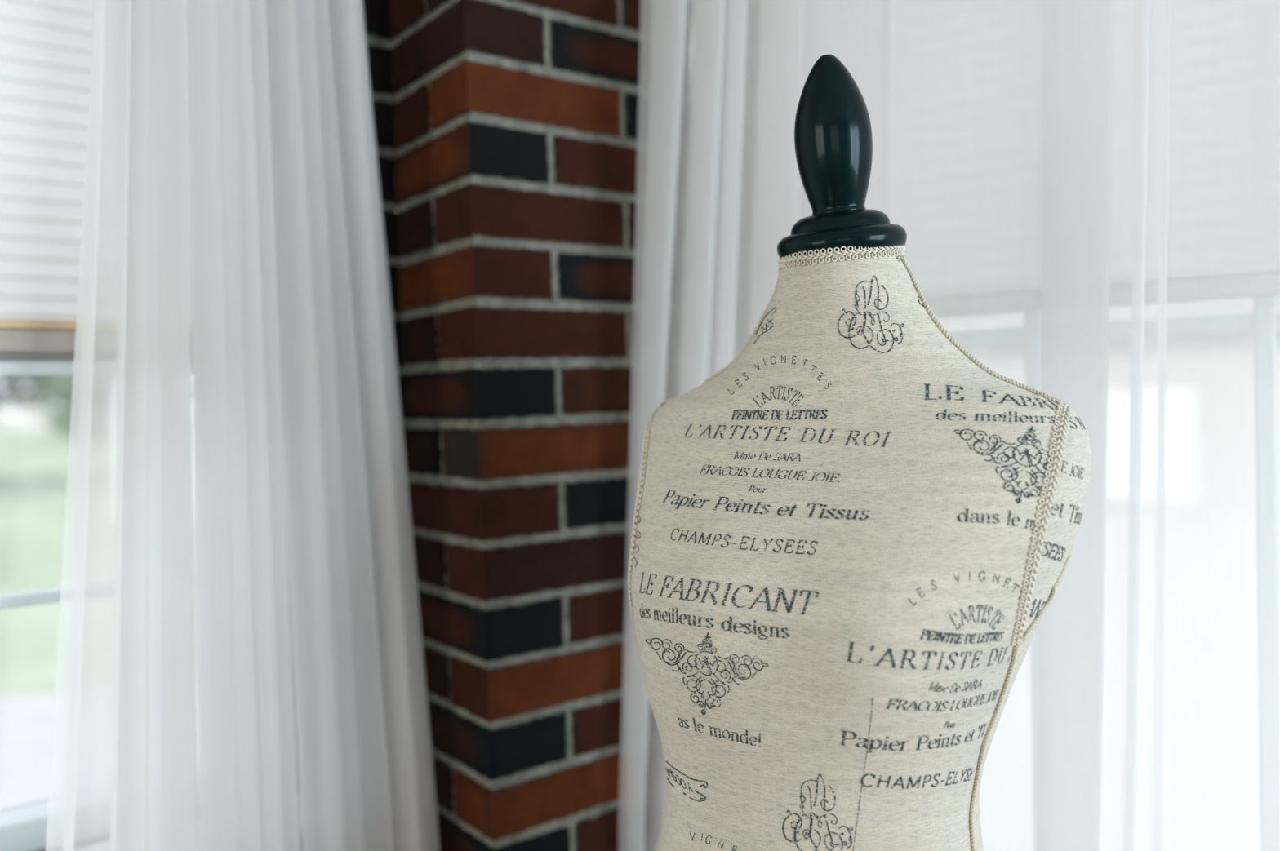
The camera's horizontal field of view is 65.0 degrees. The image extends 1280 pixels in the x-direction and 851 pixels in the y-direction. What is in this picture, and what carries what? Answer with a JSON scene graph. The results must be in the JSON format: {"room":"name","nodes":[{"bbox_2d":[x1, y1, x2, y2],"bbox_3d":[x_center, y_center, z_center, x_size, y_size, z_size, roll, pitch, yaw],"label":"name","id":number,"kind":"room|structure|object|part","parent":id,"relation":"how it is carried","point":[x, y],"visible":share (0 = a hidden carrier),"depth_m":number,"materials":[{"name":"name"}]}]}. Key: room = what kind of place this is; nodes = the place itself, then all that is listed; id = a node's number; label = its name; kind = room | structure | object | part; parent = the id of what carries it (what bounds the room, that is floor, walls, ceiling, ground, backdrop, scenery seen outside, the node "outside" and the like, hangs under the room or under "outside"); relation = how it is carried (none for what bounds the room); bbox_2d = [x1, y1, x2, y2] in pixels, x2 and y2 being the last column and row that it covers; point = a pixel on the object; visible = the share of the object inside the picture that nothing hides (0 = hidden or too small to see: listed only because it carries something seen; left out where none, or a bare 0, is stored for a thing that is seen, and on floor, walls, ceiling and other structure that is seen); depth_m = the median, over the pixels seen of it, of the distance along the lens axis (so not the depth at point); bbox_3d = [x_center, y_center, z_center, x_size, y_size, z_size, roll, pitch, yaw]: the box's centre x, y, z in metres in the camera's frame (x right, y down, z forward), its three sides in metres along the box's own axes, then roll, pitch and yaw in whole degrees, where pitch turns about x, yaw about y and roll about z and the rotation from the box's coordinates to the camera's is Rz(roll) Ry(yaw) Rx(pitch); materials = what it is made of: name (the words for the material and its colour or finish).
{"room":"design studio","nodes":[
{"label":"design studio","id":0,"kind":"room"},
{"bbox_2d":[0,799,48,850],"bbox_3d":[-1.368,0.100,0.571,2.550,2.550,0.180,-3,2,-37],"label":"wall","id":1,"kind":"structure","parent":0,"point":[46,800],"depth_m":1.17,"materials":[{"name":"paint"}]},
{"bbox_2d":[0,352,74,850],"bbox_3d":[-1.083,-0.127,0.719,1.680,1.260,0.140,-3,2,-37],"label":"window","id":2,"kind":"structure","parent":1,"relation":"in","point":[24,828],"depth_m":1.05,"materials":[{"name":"white paint"}]},
{"bbox_3d":[-1.089,-0.145,0.726,1.600,1.225,0.050,-3,2,-37],"label":"frame","id":3,"kind":"part","parent":2,"relation":"part of","materials":[{"name":"white paint"}]},
{"bbox_3d":[-1.086,-0.055,0.728,1.520,0.021,0.021,-3,2,-37],"label":"sash rail","id":4,"kind":"part","parent":2,"relation":"part of","materials":[{"name":"grey rubber"}]},
{"bbox_2d":[0,0,93,352],"bbox_3d":[-1.071,-0.404,0.686,1.592,0.702,0.022,-3,2,-37],"label":"pleated shade","id":5,"kind":"object","parent":1,"relation":"attached to","point":[46,46],"visible":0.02,"depth_m":1.04,"materials":[{"name":"white fabric"}]},
{"bbox_3d":[-1.062,-0.065,0.696,1.592,0.023,0.016,-3,2,-37],"label":"rail","id":6,"kind":"part","parent":5,"relation":"part of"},
{"bbox_3d":[-0.943,-0.921,0.685,1.300,0.040,1.038,-2,2,0],"label":"curtain rod","id":7,"kind":"object","parent":1,"relation":"attached to","visible":0},
{"bbox_2d":[45,0,439,850],"bbox_3d":[-0.410,0.169,1.041,0.452,2.290,0.042,-3,2,-36],"label":"sheer curtain","id":8,"kind":"object","parent":7,"relation":"hanging from","point":[240,662],"visible":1,"depth_m":1.03,"materials":[{"name":"white fabric"}]},
{"bbox_2d":[362,0,639,850],"bbox_3d":[-0.168,0.046,1.246,0.478,2.550,0.208,-3,2,-37],"label":"brick pillar","id":9,"kind":"structure","parent":0,"point":[506,131],"depth_m":1.17,"materials":[{"name":"brick"}]},
{"bbox_3d":[0.013,1.448,-0.837,4.963,0.150,4.825,-2,2,0],"label":"floor","id":10,"kind":"structure","parent":0,"visible":0},
{"bbox_2d":[627,54,1091,850],"bbox_3d":[0.180,0.511,0.890,0.489,1.612,0.427,-1,2,28],"label":"dress form","id":11,"kind":"object","parent":10,"relation":"on","point":[852,541],"visible":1,"depth_m":0.73,"materials":[{"name":"fabric"}]},
{"bbox_3d":[0.029,0.068,0.917,0.033,0.181,0.143,0,2,44],"label":"armhole cord","id":12,"kind":"part","parent":11,"relation":"part of","materials":[{"name":"beige fabric"}]},
{"bbox_3d":[0.007,0.351,0.866,0.042,0.385,0.012,-1,2,19],"label":"seam cord","id":13,"kind":"part","parent":11,"relation":"part of","materials":[{"name":"beige fabric"}]},
{"bbox_3d":[0.067,-0.070,0.870,0.129,0.121,0.013,-1,2,31],"label":"shoulder cord","id":14,"kind":"part","parent":11,"relation":"part of","materials":[{"name":"beige fabric"}]},
{"bbox_3d":[0.261,-0.074,0.767,0.119,0.122,0.013,-1,2,25],"label":"shoulder cord","id":15,"kind":"part","parent":11,"relation":"part of","materials":[{"name":"beige fabric"}]},
{"bbox_3d":[0.261,0.344,0.733,0.041,0.379,0.010,0,2,40],"label":"seam cord","id":16,"kind":"part","parent":11,"relation":"part of","materials":[{"name":"beige fabric"}]},
{"bbox_3d":[0.309,0.065,0.764,0.035,0.179,0.138,-1,2,27],"label":"armhole cord","id":17,"kind":"part","parent":11,"relation":"part of","materials":[{"name":"beige fabric"}]},
{"bbox_3d":[1.223,0.019,0.730,2.278,2.550,1.468,-2,2,0],"label":"wall","id":18,"kind":"structure","parent":0,"visible":0},
{"bbox_3d":[0.783,-0.974,0.757,1.525,0.040,0.990,-2,2,0],"label":"curtain rod","id":19,"kind":"object","parent":18,"relation":"attached to","visible":0},
{"bbox_2d":[618,0,1279,850],"bbox_3d":[0.338,0.148,1.016,0.912,2.290,0.054,-1,2,29],"label":"sheer curtain","id":20,"kind":"object","parent":19,"relation":"hanging from","point":[1085,194],"visible":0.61,"depth_m":0.96,"materials":[{"name":"white fabric"}]},
{"label":"outside","id":21,"kind":"structure","parent":0,"visible":0},
{"bbox_2d":[0,421,70,697],"bbox_3d":[0.015,0.515,29.024,90.000,1.900,82.000,-2,2,0],"label":"ground","id":22,"kind":"structure","parent":21,"point":[33,465],"depth_m":14.55,"materials":[{"name":"green plant"}]},
{"bbox_2d":[0,404,48,431],"bbox_3d":[-18.266,-0.099,24.665,6.761,0.733,0.072,-2,2,-13],"label":"picket fence","id":23,"kind":"object","parent":22,"relation":"on","point":[6,412],"visible":0.89,"depth_m":25.27,"materials":[{"name":"white paint"}]},
{"bbox_3d":[-18.271,-0.244,24.667,6.672,0.123,0.060,-2,2,-13],"label":"rail","id":24,"kind":"part","parent":23,"relation":"part of","materials":[{"name":"white paint"}]},
{"bbox_3d":[-18.262,0.076,24.676,6.672,0.123,0.060,-2,2,-13],"label":"rail","id":25,"kind":"part","parent":23,"relation":"part of","materials":[{"name":"white paint"}]},
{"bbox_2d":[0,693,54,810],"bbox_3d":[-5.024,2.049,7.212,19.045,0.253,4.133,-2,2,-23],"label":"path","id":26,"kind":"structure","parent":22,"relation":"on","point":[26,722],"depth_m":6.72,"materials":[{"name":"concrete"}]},
{"bbox_2d":[0,374,72,429],"bbox_3d":[-18.791,-4.040,30.931,6.015,8.454,6.078,-2,2,0],"label":"tree","id":27,"kind":"object","parent":22,"relation":"on","point":[16,393],"visible":0.05,"depth_m":30.86,"materials":[{"name":"green plant"}]},
{"bbox_2d":[29,374,73,436],"bbox_3d":[-13.747,-0.558,24.521,1.972,1.981,2.119,-2,2,0],"label":"bush","id":28,"kind":"object","parent":22,"relation":"on","point":[57,392],"visible":0.47,"depth_m":24.14,"materials":[{"name":"green plant"}]}
]}

